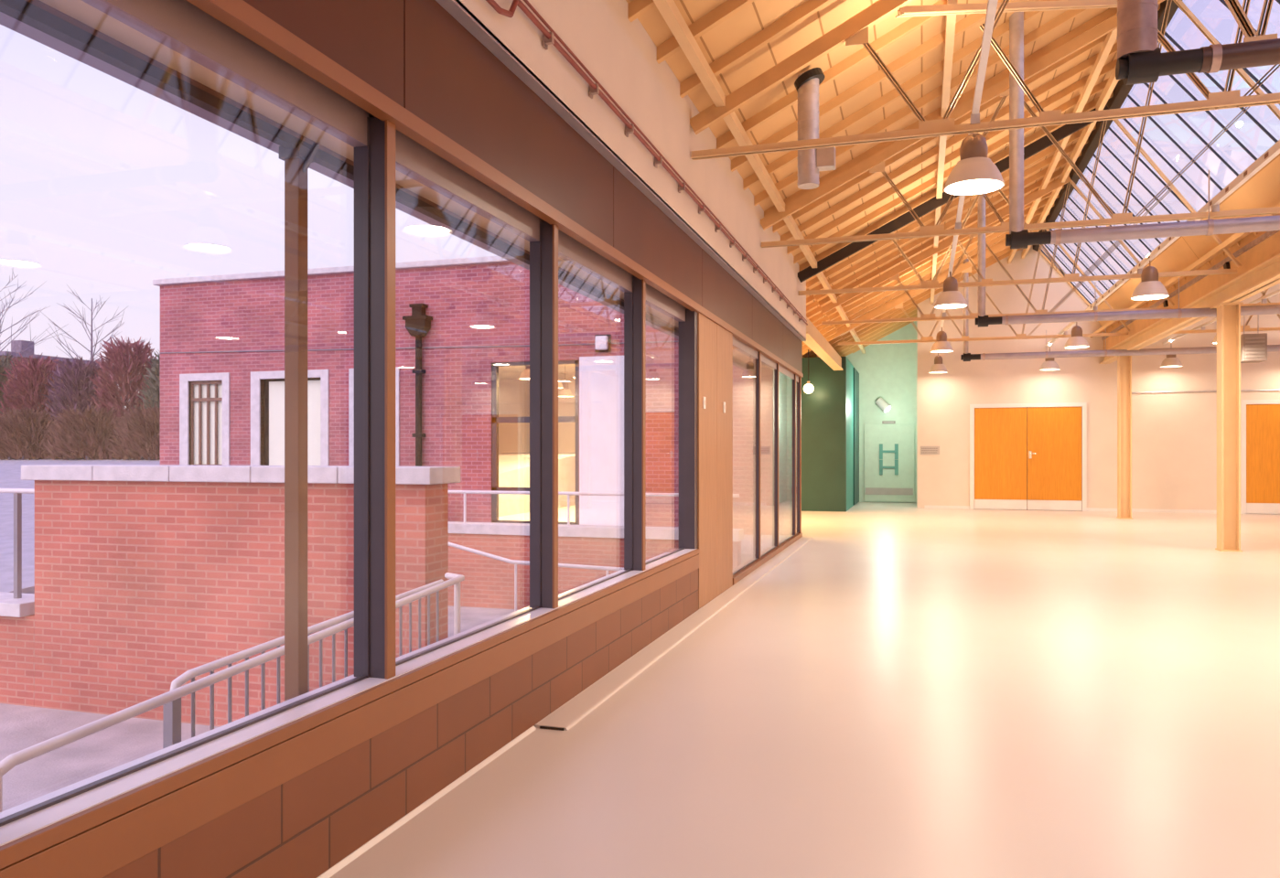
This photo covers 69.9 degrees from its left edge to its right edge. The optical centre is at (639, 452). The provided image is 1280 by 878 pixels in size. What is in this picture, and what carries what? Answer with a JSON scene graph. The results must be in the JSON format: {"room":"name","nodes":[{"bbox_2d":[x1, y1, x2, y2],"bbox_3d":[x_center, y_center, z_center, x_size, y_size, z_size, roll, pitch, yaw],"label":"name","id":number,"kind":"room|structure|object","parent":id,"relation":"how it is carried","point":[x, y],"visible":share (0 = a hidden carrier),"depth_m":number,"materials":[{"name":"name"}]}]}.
{"room":"community hall","nodes":[
{"label":"community hall","id":0,"kind":"room"},
{"bbox_2d":[101,569,698,877],"bbox_3d":[-1.200,1.524,2.305,0.150,1.152,10.900,0,0,17],"label":"wall","id":1,"kind":"structure","parent":0,"point":[306,825],"depth_m":3.20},
{"bbox_2d":[0,0,395,827],"bbox_3d":[-1.146,-0.215,2.511,0.132,2.010,1.525,0,0,17],"label":"window","id":2,"kind":"structure","parent":1,"relation":"in","point":[180,26],"depth_m":3.17,"materials":[{"name":"brown metal"}]},
{"bbox_2d":[0,552,669,818],"bbox_3d":[-1.324,0.843,2.344,0.130,0.035,10.900,0,0,17],"label":"sill","id":3,"kind":"structure","parent":1,"relation":"attached to","point":[42,799],"depth_m":2.72,"materials":[{"name":"grey metal"}]},
{"bbox_2d":[0,548,699,877],"bbox_3d":[-1.187,0.866,2.314,0.148,0.164,10.925,0,0,17],"label":"sill","id":4,"kind":"structure","parent":1,"relation":"on","point":[96,833],"depth_m":2.57,"materials":[{"name":"beige paint"}]},
{"bbox_2d":[316,725,536,877],"bbox_3d":[-1.609,1.293,0.689,0.018,0.014,7.570,0,0,17],"label":"baseboard","id":5,"kind":"structure","parent":1,"relation":"attached to","point":[339,865],"depth_m":3.30,"materials":[{"name":"beige plastic"}]},
{"bbox_2d":[368,113,558,666],"bbox_3d":[-0.707,-0.215,3.935,0.132,2.010,1.555,0,0,17],"label":"window","id":6,"kind":"structure","parent":1,"relation":"in","point":[413,159],"depth_m":4.62,"materials":[{"name":"brown metal"}]},
{"bbox_2d":[541,219,645,600],"bbox_3d":[-0.259,-0.215,5.390,0.132,2.010,1.590,0,0,17],"label":"window","id":7,"kind":"structure","parent":1,"relation":"in","point":[571,251],"depth_m":6.09,"materials":[{"name":"brown metal"}]},
{"bbox_2d":[633,275,697,564],"bbox_3d":[0.185,-0.215,6.828,0.135,2.010,1.520,0,0,17],"label":"window","id":8,"kind":"structure","parent":1,"relation":"in","point":[655,299],"depth_m":7.45,"materials":[{"name":"brown metal"}]},
{"bbox_2d":[697,312,732,609],"bbox_3d":[0.645,0.072,8.214,0.098,2.455,1.400,0,0,17],"label":"panel","id":9,"kind":"object","parent":1,"relation":"attached to","point":[715,343],"visible":0.71,"depth_m":8.07,"materials":[{"name":"brown wood"}]},
{"bbox_2d":[498,376,575,452],"bbox_3d":[-2.805,-0.500,21.399,9.560,3.600,10.950,0,0,17],"label":"wall","id":10,"kind":"structure","parent":0,"point":[513,393],"depth_m":27.13,"materials":[{"name":"white paint"}]},
{"bbox_2d":[455,0,806,339],"bbox_3d":[-0.218,-2.217,5.561,0.310,1.006,17.700,0,0,17],"label":"wall","id":11,"kind":"structure","parent":0,"point":[619,53],"depth_m":5.80,"materials":[{"name":"white paint"}]},
{"bbox_2d":[485,0,807,325],"bbox_3d":[-0.059,-1.897,5.459,0.047,0.189,17.500,0,0,17],"label":"pipe","id":12,"kind":"object","parent":11,"relation":"attached to","point":[548,37],"visible":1,"depth_m":5.27,"materials":[{"name":"metal"}]},
{"bbox_2d":[498,288,852,379],"bbox_3d":[-1.606,-2.388,21.082,12.039,0.573,11.050,0,0,17],"label":"ceiling","id":13,"kind":"structure","parent":0,"point":[510,371],"depth_m":21.00,"materials":[{"name":"white paint"}]},
{"bbox_2d":[519,365,529,379],"bbox_3d":[-2.112,-1.810,17.602,0.416,0.780,0.416,0,0,17],"label":"pendant lamp","id":14,"kind":"object","parent":13,"relation":"hanging from","point":[525,374],"visible":0.36,"depth_m":17.48,"materials":[{"name":"white metal"}]},
{"bbox_2d":[558,365,573,397],"bbox_3d":[-1.890,-1.810,23.079,0.416,0.780,0.416,0,0,17],"label":"pendant lamp","id":15,"kind":"object","parent":13,"relation":"hanging from","point":[564,392],"visible":0.93,"depth_m":22.99,"materials":[{"name":"white metal"}]},
{"bbox_2d":[803,349,813,393],"bbox_3d":[3.676,-1.770,19.952,0.220,0.960,0.220,0,0,17],"label":"globe lamp","id":16,"kind":"object","parent":13,"relation":"hanging from","point":[808,388],"visible":1,"depth_m":19.90,"materials":[{"name":"beige glass"}]},
{"bbox_2d":[329,502,1279,877],"bbox_3d":[1.096,1.400,10.963,23.160,0.200,28.800,0,0,17],"label":"floor","id":17,"kind":"structure","parent":0,"point":[911,692],"depth_m":4.24,"materials":[{"name":"beige plastic"}]},
{"bbox_2d":[535,537,812,731],"bbox_3d":[1.065,1.293,9.122,0.164,0.014,10.098,0,0,17],"label":"floor trunking","id":18,"kind":"structure","parent":17,"relation":"on","point":[575,710],"depth_m":5.78,"materials":[{"name":"beige plastic"}]},
{"bbox_2d":[732,533,802,585],"bbox_3d":[1.626,1.363,11.480,0.150,0.275,5.300,0,0,17],"label":"trim","id":19,"kind":"structure","parent":17,"relation":"on","point":[753,566],"depth_m":10.61,"materials":[{"name":"beige paint"}]},
{"bbox_2d":[732,336,760,575],"bbox_3d":[1.114,-0.003,9.739,0.076,2.435,1.590,0,0,17],"label":"window","id":20,"kind":"structure","parent":19,"relation":"on","point":[737,345],"depth_m":10.44,"materials":[{"name":"brown metal"}]},
{"bbox_2d":[760,353,778,557],"bbox_3d":[1.546,-0.003,11.143,0.076,2.435,1.450,0,0,17],"label":"window","id":21,"kind":"structure","parent":19,"relation":"on","point":[764,360],"depth_m":11.78,"materials":[{"name":"brown metal"}]},
{"bbox_2d":[778,365,795,545],"bbox_3d":[2.000,-0.003,12.615,0.076,2.435,1.730,0,0,17],"label":"window","id":22,"kind":"structure","parent":19,"relation":"on","point":[783,371],"depth_m":13.19,"materials":[{"name":"brown metal"}]},
{"bbox_2d":[795,376,800,534],"bbox_3d":[2.329,-0.003,13.686,0.076,2.435,0.610,0,0,17],"label":"window","id":23,"kind":"structure","parent":19,"relation":"on","point":[798,379],"depth_m":13.88,"materials":[{"name":"brown metal"}]},
{"bbox_2d":[798,376,801,533],"bbox_3d":[2.390,0.065,13.976,0.140,2.470,0.080,0,0,17],"label":"trim","id":24,"kind":"structure","parent":17,"relation":"on","point":[801,377],"depth_m":13.95,"materials":[{"name":"beige paint"}]},
{"bbox_2d":[1116,355,1132,519],"bbox_3d":[9.577,-0.335,18.082,0.260,3.270,0.260,0,0,17],"label":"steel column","id":25,"kind":"structure","parent":17,"relation":"on","point":[1124,362],"depth_m":18.06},
{"bbox_2d":[1099,253,1279,364],"bbox_3d":[6.878,-2.085,9.182,0.200,0.230,28.800,0,0,17],"label":"beam","id":26,"kind":"structure","parent":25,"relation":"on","point":[1266,274],"depth_m":12.46,"materials":[{"name":"beige paint"}]},
{"bbox_2d":[1214,302,1243,551],"bbox_3d":[7.809,-0.335,12.139,0.260,3.270,0.260,0,0,17],"label":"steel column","id":27,"kind":"structure","parent":17,"relation":"on","point":[1228,314],"depth_m":12.11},
{"bbox_2d":[801,356,846,511],"bbox_3d":[3.314,-0.410,20.613,2.600,3.420,0.150,0,0,17],"label":"wall partition","id":28,"kind":"structure","parent":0,"point":[823,410],"depth_m":20.30,"materials":[{"name":"green paint"}]},
{"bbox_2d":[846,357,854,511],"bbox_3d":[5.103,-0.410,22.259,0.150,3.420,4.050,0,0,17],"label":"wall","id":29,"kind":"structure","parent":0,"point":[849,367],"depth_m":21.19,"materials":[{"name":"teal paint"}]},
{"bbox_2d":[803,316,842,370],"bbox_3d":[4.044,-1.955,19.109,0.200,0.270,10.695,0,0,17],"label":"beam edge","id":30,"kind":"structure","parent":29,"relation":"attached to","point":[815,340],"depth_m":16.47,"materials":[{"name":"beige paint"}]},
{"bbox_2d":[853,367,859,505],"bbox_3d":[5.467,-0.400,23.167,0.050,3.360,1.700,0,0,17],"label":"trim","id":31,"kind":"structure","parent":29,"relation":"attached to","point":[855,372],"depth_m":22.82,"materials":[{"name":"teal paint"}]},
{"bbox_2d":[846,321,917,503],"bbox_3d":[5.227,-1.133,24.444,4.200,4.866,0.200,0,0,17],"label":"wall","id":32,"kind":"structure","parent":0,"point":[888,372],"depth_m":23.95,"materials":[{"name":"green paint"}]},
{"bbox_2d":[875,397,890,412],"bbox_3d":[6.329,-1.243,23.805,0.269,0.380,0.386,0,0,-35],"label":"spotlight","id":33,"kind":"object","parent":32,"relation":"attached to","point":[881,403],"visible":1,"depth_m":23.73,"materials":[{"name":"white paint"}]},
{"bbox_2d":[864,423,914,502],"bbox_3d":[6.509,0.265,23.901,1.270,2.030,0.085,0,0,17],"label":"door","id":34,"kind":"structure","parent":32,"relation":"in","point":[889,449],"depth_m":23.88,"materials":[{"name":"green paint"}]},
{"bbox_2d":[625,0,1279,354],"bbox_3d":[6.760,-3.552,9.219,11.527,2.744,28.800,0,0,17],"label":"ceiling","id":35,"kind":"structure","parent":0,"point":[714,48],"depth_m":9.82,"materials":[{"name":"beige paint"}]},
{"bbox_2d":[794,67,835,189],"bbox_3d":[1.399,-2.602,7.333,0.323,0.925,0.240,0,0,17],"label":"flue","id":36,"kind":"object","parent":35,"relation":"hanging from","point":[807,84],"visible":0.93,"depth_m":7.27,"materials":[{"name":"metal"}]},
{"bbox_2d":[836,222,1129,345],"bbox_3d":[6.750,-3.383,18.325,5.524,2.288,0.070,0,0,17],"label":"roof truss","id":37,"kind":"object","parent":35,"relation":"attached to","point":[966,267],"visible":0.73,"depth_m":18.36,"materials":[{"name":"beige paint"}]},
{"bbox_2d":[689,0,1279,160],"bbox_3d":[3.015,-3.383,6.197,5.524,2.288,0.070,0,0,17],"label":"roof truss","id":38,"kind":"object","parent":35,"relation":"attached to","point":[855,31],"visible":0.92,"depth_m":6.54,"materials":[{"name":"beige paint"}]},
{"bbox_2d":[939,0,998,331],"bbox_3d":[3.109,-2.353,8.878,0.060,0.105,26.000,0,0,17],"label":"channel","id":39,"kind":"object","parent":38,"relation":"attached to","point":[992,5],"visible":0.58,"depth_m":5.86,"materials":[{"name":"white paint"}]},
{"bbox_2d":[928,353,947,373],"bbox_3d":[6.759,-2.092,20.729,0.416,0.545,0.416,0,0,17],"label":"pendant lamp","id":40,"kind":"object","parent":39,"relation":"hanging from","point":[938,367],"visible":0.98,"depth_m":20.64,"materials":[{"name":"white metal"}]},
{"bbox_2d":[930,327,953,353],"bbox_3d":[5.685,-2.138,17.241,0.416,0.455,0.416,0,0,17],"label":"pendant lamp","id":41,"kind":"object","parent":39,"relation":"hanging from","point":[941,345],"visible":1,"depth_m":17.15,"materials":[{"name":"white metal"}]},
{"bbox_2d":[934,271,967,309],"bbox_3d":[4.051,-2.138,11.936,0.416,0.455,0.416,0,0,17],"label":"pendant lamp","id":42,"kind":"object","parent":39,"relation":"hanging from","point":[951,297],"visible":1,"depth_m":11.85,"materials":[{"name":"white metal"}]},
{"bbox_2d":[935,303,964,307],"bbox_3d":[4.051,-1.935,11.936,0.386,0.006,0.386,0,0,17],"label":"diffuser","id":43,"kind":"object","parent":42,"relation":"attached to","point":[937,305],"depth_m":11.97,"materials":[{"name":"white plastic"}]},
{"bbox_2d":[943,132,1004,195],"bbox_3d":[2.403,-2.138,6.585,0.416,0.455,0.416,0,0,17],"label":"pendant lamp","id":44,"kind":"object","parent":39,"relation":"hanging from","point":[975,173],"visible":0.98,"depth_m":6.50,"materials":[{"name":"white metal"}]},
{"bbox_2d":[946,179,1001,192],"bbox_3d":[2.403,-1.935,6.585,0.386,0.006,0.386,0,0,17],"label":"diffuser","id":45,"kind":"object","parent":44,"relation":"attached to","point":[951,185],"depth_m":6.61,"materials":[{"name":"white plastic"}]},
{"bbox_2d":[895,0,1117,17],"bbox_3d":[3.399,-3.770,7.709,3.820,1.238,0.076,0,0,-36],"label":"brace","id":46,"kind":"object","parent":38,"relation":"attached to","point":[907,11],"visible":0.69,"depth_m":7.37,"materials":[{"name":"beige paint"}]},
{"bbox_2d":[820,175,1174,324],"bbox_3d":[5.809,-3.383,15.267,5.524,2.288,0.070,0,0,17],"label":"roof truss","id":47,"kind":"object","parent":35,"relation":"attached to","point":[893,274],"visible":0.66,"depth_m":15.31,"materials":[{"name":"beige paint"}]},
{"bbox_2d":[797,105,1241,295],"bbox_3d":[4.875,-3.390,12.248,5.531,2.301,0.070,0,0,17],"label":"roof truss","id":48,"kind":"object","parent":35,"relation":"attached to","point":[1066,130],"visible":0.69,"depth_m":12.23,"materials":[{"name":"beige paint"}]},
{"bbox_2d":[760,0,1279,247],"bbox_3d":[3.945,-3.383,9.217,5.524,2.288,0.070,0,0,17],"label":"roof truss","id":49,"kind":"object","parent":35,"relation":"attached to","point":[875,163],"visible":0.71,"depth_m":9.21,"materials":[{"name":"beige paint"}]},
{"bbox_2d":[1044,139,1279,347],"bbox_3d":[5.328,-2.368,8.195,0.060,0.135,26.000,0,0,17],"label":"channel","id":50,"kind":"object","parent":49,"relation":"attached to","point":[1274,151],"visible":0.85,"depth_m":8.80,"materials":[{"name":"white paint"}]},
{"bbox_2d":[1039,344,1060,370],"bbox_3d":[8.978,-2.092,20.045,0.416,0.545,0.416,0,0,17],"label":"pendant lamp","id":51,"kind":"object","parent":50,"relation":"hanging from","point":[1048,364],"visible":0.87,"depth_m":19.95,"materials":[{"name":"white metal"}]},
{"bbox_2d":[1064,322,1089,348],"bbox_3d":[7.904,-2.138,16.557,0.416,0.455,0.416,0,0,17],"label":"pendant lamp","id":52,"kind":"object","parent":50,"relation":"hanging from","point":[1076,340],"visible":1,"depth_m":16.47,"materials":[{"name":"white metal"}]},
{"bbox_2d":[1130,260,1169,300],"bbox_3d":[6.270,-2.138,11.253,0.416,0.455,0.416,0,0,17],"label":"pendant lamp","id":53,"kind":"object","parent":50,"relation":"hanging from","point":[1149,288],"visible":1,"depth_m":11.17,"materials":[{"name":"white metal"}]},
{"bbox_2d":[1133,294,1164,298],"bbox_3d":[6.270,-1.935,11.253,0.386,0.006,0.386,0,0,17],"label":"diffuser","id":54,"kind":"object","parent":53,"relation":"attached to","point":[1134,295],"depth_m":11.27,"materials":[{"name":"white plastic"}]},
{"bbox_2d":[960,258,1279,361],"bbox_3d":[10.242,-2.938,17.354,7.840,2.180,0.167,0,0,17],"label":"ventilation duct","id":55,"kind":"object","parent":35,"relation":"attached to","point":[966,357],"visible":0.84,"depth_m":17.86,"materials":[{"name":"grey metal"}]},
{"bbox_2d":[974,193,1279,327],"bbox_3d":[8.676,-2.935,12.291,7.852,2.174,0.167,0,0,17],"label":"ventilation duct","id":56,"kind":"object","parent":35,"relation":"attached to","point":[983,320],"visible":0.84,"depth_m":13.00,"materials":[{"name":"grey metal"}]},
{"bbox_2d":[1005,11,1279,249],"bbox_3d":[7.084,-2.930,7.152,7.870,2.165,0.167,0,0,17],"label":"ventilation duct","id":57,"kind":"object","parent":35,"relation":"attached to","point":[1017,238],"visible":0.94,"depth_m":8.18,"materials":[{"name":"grey metal"}]},
{"bbox_2d":[1039,0,1279,304],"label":"window","id":58,"kind":"structure","parent":35,"relation":"attached to","point":[1167,35],"depth_m":11.01,"materials":[{"name":"clear glass"}]},
{"bbox_2d":[1115,0,1279,85],"bbox_3d":[6.082,-2.997,3.526,7.651,2.254,0.184,0,0,17],"label":"ventilation duct","id":59,"kind":"object","parent":35,"relation":"hanging from","point":[1140,59],"visible":1,"depth_m":4.54,"materials":[{"name":"grey metal"}]},
{"bbox_2d":[1173,288,1279,333],"bbox_3d":[12.083,-3.383,16.682,5.524,2.288,0.070,0,0,17],"label":"roof truss","id":60,"kind":"object","parent":35,"relation":"attached to","point":[1246,328],"visible":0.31,"depth_m":16.94,"materials":[{"name":"beige paint"}]},
{"bbox_2d":[1240,314,1267,363],"bbox_3d":[10.893,-2.110,16.309,0.380,0.980,0.415,0,0,17],"label":"heater","id":61,"kind":"object","parent":35,"relation":"hanging from","point":[1253,347],"visible":0.81,"depth_m":16.13,"materials":[{"name":"grey metal"}]},
{"bbox_2d":[1245,336,1265,357],"bbox_3d":[10.834,-1.857,16.117,0.300,0.355,0.015,0,0,17],"label":"grille","id":62,"kind":"object","parent":61,"relation":"attached to","point":[1254,346],"depth_m":16.11,"materials":[{"name":"grey metal"}]},
{"bbox_3d":[10.211,-3.383,10.604,5.524,2.288,0.071,0,0,17],"label":"roof truss","id":63,"kind":"object","parent":35,"relation":"attached to","visible":0},
{"bbox_2d":[1162,289,1279,344],"bbox_3d":[7.584,-2.353,7.500,0.060,0.105,26.000,0,0,17],"label":"channel","id":64,"kind":"object","parent":63,"relation":"attached to","point":[1263,299],"visible":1,"depth_m":16.48,"materials":[{"name":"white paint"}]},
{"bbox_2d":[1160,354,1182,367],"bbox_3d":[11.234,-2.092,19.351,0.416,0.545,0.416,0,0,17],"label":"pendant lamp","id":65,"kind":"object","parent":64,"relation":"hanging from","point":[1170,361],"visible":0.88,"depth_m":19.25,"materials":[{"name":"white metal"}]},
{"bbox_2d":[1037,249,1090,306],"bbox_3d":[9.922,-3.916,21.821,1.159,1.412,2.850,0,0,17],"label":"beam","id":66,"kind":"structure","parent":0,"point":[1041,252],"depth_m":20.46,"materials":[{"name":"beige wood"}]},
{"bbox_2d":[917,245,1279,510],"bbox_3d":[11.067,-1.772,20.134,9.500,6.144,0.200,0,0,17],"label":"wall","id":67,"kind":"structure","parent":0,"point":[1174,435],"depth_m":20.38,"materials":[{"name":"white paint"}]},
{"bbox_2d":[920,446,939,454],"bbox_3d":[6.766,-0.055,21.347,0.435,0.200,0.014,0,0,17],"label":"wall sign","id":68,"kind":"object","parent":67,"relation":"attached to","point":[924,450],"visible":1,"depth_m":21.34,"materials":[{"name":"grey paper"}]},
{"bbox_2d":[969,402,1086,511],"bbox_3d":[8.758,0.090,20.691,2.440,2.420,0.095,0,0,17],"label":"door","id":69,"kind":"structure","parent":67,"relation":"in","point":[1037,453],"depth_m":20.69,"materials":[{"name":"orange wood"}]},
{"bbox_2d":[924,505,1266,514],"bbox_3d":[11.112,1.265,20.010,9.340,0.070,0.012,0,0,17],"label":"baseboard","id":70,"kind":"structure","parent":67,"relation":"attached to","point":[925,507],"depth_m":20.09,"materials":[{"name":"white paint"}]},
{"bbox_2d":[1131,389,1279,393],"bbox_3d":[13.086,-1.320,19.387,5.200,0.028,0.028,0,0,17],"label":"trim","id":71,"kind":"structure","parent":67,"relation":"attached to","point":[1242,390],"depth_m":19.71,"materials":[{"name":"metal"}]},
{"bbox_2d":[1240,399,1279,514],"bbox_3d":[13.948,0.090,19.093,2.440,2.420,0.095,0,0,17],"label":"door","id":72,"kind":"structure","parent":67,"relation":"in","point":[1260,419],"depth_m":19.35,"materials":[{"name":"orange wood"}]},
{"bbox_3d":[2.495,-1.702,-4.640,11.500,6.404,0.200,0,0,17],"label":"wall","id":73,"kind":"structure","parent":0,"visible":0},
{"bbox_2d":[186,0,803,377],"bbox_3d":[-0.139,-1.183,5.536,0.055,0.063,17.700,0,0,17],"label":"trim","id":74,"kind":"structure","parent":73,"relation":"attached to","point":[241,16],"depth_m":3.29,"materials":[{"name":"beige paint"}]},
{"bbox_2d":[243,0,802,373],"bbox_3d":[-0.237,-1.456,5.566,0.230,0.512,17.700,0,0,17],"label":"fascia","id":75,"kind":"object","parent":73,"relation":"attached to","point":[414,53],"visible":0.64,"depth_m":4.01,"materials":[{"name":"brown paint"}]},
{"bbox_2d":[0,0,767,371],"bbox_3d":[-0.629,-1.347,5.635,0.720,0.225,17.400,0,0,17],"label":"canopy","id":76,"kind":"object","parent":75,"relation":"attached to","point":[76,29],"visible":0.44,"depth_m":3.38,"materials":[{"name":"grey metal"}]},
{"bbox_2d":[435,0,806,341],"bbox_3d":[-0.122,-1.717,5.531,0.110,0.026,17.700,0,0,17],"label":"trim","id":77,"kind":"structure","parent":73,"relation":"attached to","point":[455,9],"depth_m":4.73,"materials":[{"name":"brown wood"}]},
{"label":"outside","id":78,"kind":"structure","parent":0,"visible":0},
{"bbox_2d":[0,605,517,811],"bbox_3d":[-14.961,2.230,5.644,28.080,0.340,25.980,0,0,17],"label":"courtyard","id":79,"kind":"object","parent":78,"point":[22,727],"depth_m":6.53,"materials":[{"name":"grey concrete"}]},
{"bbox_2d":[0,464,460,727],"bbox_3d":[-6.525,1.080,8.079,10.772,1.960,0.440,0,0,17],"label":"brick wall","id":80,"kind":"structure","parent":79,"relation":"on","point":[146,576],"depth_m":6.97,"materials":[{"name":"brick"}]},
{"bbox_2d":[0,488,34,598],"bbox_3d":[-8.313,0.759,8.629,7.030,0.921,0.044,0,0,17],"label":"railing","id":81,"kind":"object","parent":80,"relation":"on","point":[17,492],"visible":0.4,"depth_m":7.66,"materials":[{"name":"metal"}]},
{"bbox_2d":[448,542,623,612],"bbox_3d":[-0.981,1.510,10.242,3.305,1.100,0.044,0,0,17],"label":"rail","id":82,"kind":"object","parent":79,"relation":"on","point":[607,569],"visible":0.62,"depth_m":10.36,"materials":[{"name":"metal"}]},
{"bbox_2d":[448,521,743,610],"bbox_3d":[-1.297,1.505,12.045,5.330,1.110,0.340,0,0,17],"label":"wall","id":83,"kind":"structure","parent":79,"relation":"on","point":[489,583],"depth_m":11.99,"materials":[{"name":"red brick"}]},
{"bbox_2d":[448,490,739,526],"bbox_3d":[-1.290,0.729,12.033,5.250,0.443,0.048,0,0,17],"label":"rail","id":84,"kind":"object","parent":83,"relation":"on","point":[465,492],"visible":0.47,"depth_m":11.91,"materials":[{"name":"metal"}]},
{"bbox_3d":[-0.989,1.733,5.536,1.250,0.710,11.000,0,0,17],"label":"ramp","id":85,"kind":"object","parent":79,"relation":"on","visible":0},
{"bbox_2d":[0,572,464,812],"bbox_3d":[-1.699,1.358,4.571,0.181,1.106,3.300,0,0,17],"label":"handrail","id":86,"kind":"object","parent":85,"relation":"on","point":[10,761],"visible":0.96,"depth_m":3.74,"materials":[{"name":"metal"}]},
{"bbox_2d":[279,142,319,701],"bbox_3d":[-1.387,0.318,3.749,0.153,3.165,0.090,0,0,17],"label":"post","id":87,"kind":"object","parent":85,"relation":"on","point":[297,160],"visible":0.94,"depth_m":3.73,"materials":[{"name":"brown wood"}]},
{"bbox_2d":[162,579,443,749],"bbox_3d":[-1.713,1.368,5.140,0.050,0.998,2.386,0,0,17],"label":"balustrade","id":88,"kind":"object","parent":85,"relation":"on","point":[172,710],"visible":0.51,"depth_m":4.48,"materials":[{"name":"metal"}]},
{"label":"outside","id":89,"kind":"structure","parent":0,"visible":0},
{"bbox_2d":[741,534,787,563],"bbox_3d":[-1.034,1.660,13.544,6.050,0.800,2.680,0,0,17],"label":"ground landing","id":90,"kind":"structure","parent":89,"point":[766,541],"depth_m":12.54,"materials":[{"name":"grey concrete"}]},
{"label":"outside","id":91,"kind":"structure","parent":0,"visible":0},
{"bbox_2d":[0,452,575,593],"bbox_3d":[-22.873,0.787,41.585,51.800,3.025,53.980,0,0,17],"label":"street","id":92,"kind":"structure","parent":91,"point":[513,467],"depth_m":19.19,"materials":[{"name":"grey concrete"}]},
{"bbox_2d":[0,348,20,413],"bbox_3d":[-20.357,-1.592,28.772,2.646,3.355,2.038,0,0,17],"label":"bare shrub","id":93,"kind":"object","parent":92,"relation":"on","point":[3,362],"visible":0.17,"depth_m":28.57,"materials":[{"name":"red plant"}]},
{"bbox_2d":[0,406,58,460],"bbox_3d":[-17.530,-0.553,26.114,3.048,1.573,1.579,0,0,17],"label":"bare shrub","id":94,"kind":"object","parent":92,"relation":"on","point":[21,434],"visible":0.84,"depth_m":25.71,"materials":[{"name":"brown plant"}]},
{"bbox_2d":[0,353,65,449],"bbox_3d":[-18.586,-1.493,28.227,2.582,3.134,2.130,0,0,17],"label":"bare shrub","id":95,"kind":"object","parent":92,"relation":"on","point":[30,375],"visible":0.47,"depth_m":27.78,"materials":[{"name":"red plant"}]},
{"bbox_2d":[0,271,68,362],"bbox_3d":[-23.461,-3.507,33.415,4.213,6.814,4.141,0,0,-5],"label":"bare tree","id":96,"kind":"object","parent":92,"relation":"on","point":[9,303],"visible":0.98,"depth_m":33.56,"materials":[{"name":"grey plant"}]},
{"bbox_2d":[0,340,97,412],"bbox_3d":[-33.338,-2.700,48.460,6.150,6.000,5.400,0,0,17],"label":"house","id":97,"kind":"structure","parent":92,"relation":"on","point":[28,352],"depth_m":46.40,"materials":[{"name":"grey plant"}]},
{"bbox_2d":[37,404,121,460],"bbox_3d":[-15.344,-0.560,25.428,2.940,1.585,1.417,0,0,15],"label":"bare shrub","id":98,"kind":"object","parent":92,"relation":"on","point":[78,435],"visible":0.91,"depth_m":25.08,"materials":[{"name":"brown plant"}]},
{"bbox_2d":[41,355,120,422],"bbox_3d":[-16.868,-1.446,27.703,2.572,3.045,2.139,0,0,17],"label":"bare shrub","id":99,"kind":"object","parent":92,"relation":"on","point":[77,384],"visible":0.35,"depth_m":27.24,"materials":[{"name":"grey plant"}]},
{"bbox_2d":[43,284,146,367],"bbox_3d":[-18.270,-2.825,30.653,3.186,5.451,3.092,0,0,17],"label":"bare tree","id":100,"kind":"object","parent":92,"relation":"on","point":[92,354],"visible":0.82,"depth_m":30.77,"materials":[{"name":"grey plant"}]},
{"bbox_2d":[84,334,157,422],"bbox_3d":[-15.157,-1.705,27.166,2.487,3.549,2.117,0,0,17],"label":"bare shrub","id":101,"kind":"object","parent":92,"relation":"on","point":[120,355],"visible":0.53,"depth_m":26.74,"materials":[{"name":"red plant"}]},
{"bbox_2d":[107,402,160,461],"bbox_3d":[-13.187,-0.569,24.791,2.798,1.594,1.454,0,0,17],"label":"bare shrub","id":102,"kind":"object","parent":92,"relation":"on","point":[137,437],"visible":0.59,"depth_m":24.47,"materials":[{"name":"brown plant"}]},
{"bbox_2d":[133,350,160,412],"bbox_3d":[-13.476,-1.521,26.614,2.482,3.184,2.146,0,0,17],"label":"bare shrub","id":103,"kind":"object","parent":92,"relation":"on","point":[154,380],"visible":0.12,"depth_m":26.24,"materials":[{"name":"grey plant"}]},
{"bbox_2d":[152,255,788,535],"bbox_3d":[-1.842,-0.600,21.060,12.080,5.400,11.330,0,0,17],"label":"brick building","id":104,"kind":"structure","parent":92,"relation":"on","point":[221,352],"depth_m":15.65,"materials":[{"name":"brick"}]},
{"bbox_2d":[190,380,222,465],"bbox_3d":[-8.125,-0.400,17.206,0.780,1.900,0.035,0,0,17],"label":"window","id":105,"kind":"structure","parent":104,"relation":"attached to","point":[206,396],"depth_m":17.24,"materials":[{"name":"white glass"}]},
{"bbox_2d":[402,303,432,466],"bbox_3d":[-3.815,-0.245,15.709,0.460,4.610,0.220,0,0,17],"label":"pipe","id":106,"kind":"object","parent":104,"relation":"attached to","point":[418,325],"visible":0.8,"depth_m":15.68,"materials":[{"name":"black metal"}]},
{"bbox_2d":[408,303,428,315],"bbox_3d":[-3.808,-2.445,15.733,0.260,0.210,0.170,0,0,17],"label":"outlet","id":107,"kind":"object","parent":106,"relation":"attached to","point":[417,309],"depth_m":15.67,"materials":[{"name":"black metal"}]},
{"bbox_2d":[595,334,611,352],"bbox_3d":[-0.611,-1.770,14.764,0.260,0.280,0.140,0,0,17],"label":"wall lantern","id":108,"kind":"object","parent":104,"relation":"attached to","point":[603,342],"visible":1,"depth_m":14.72,"materials":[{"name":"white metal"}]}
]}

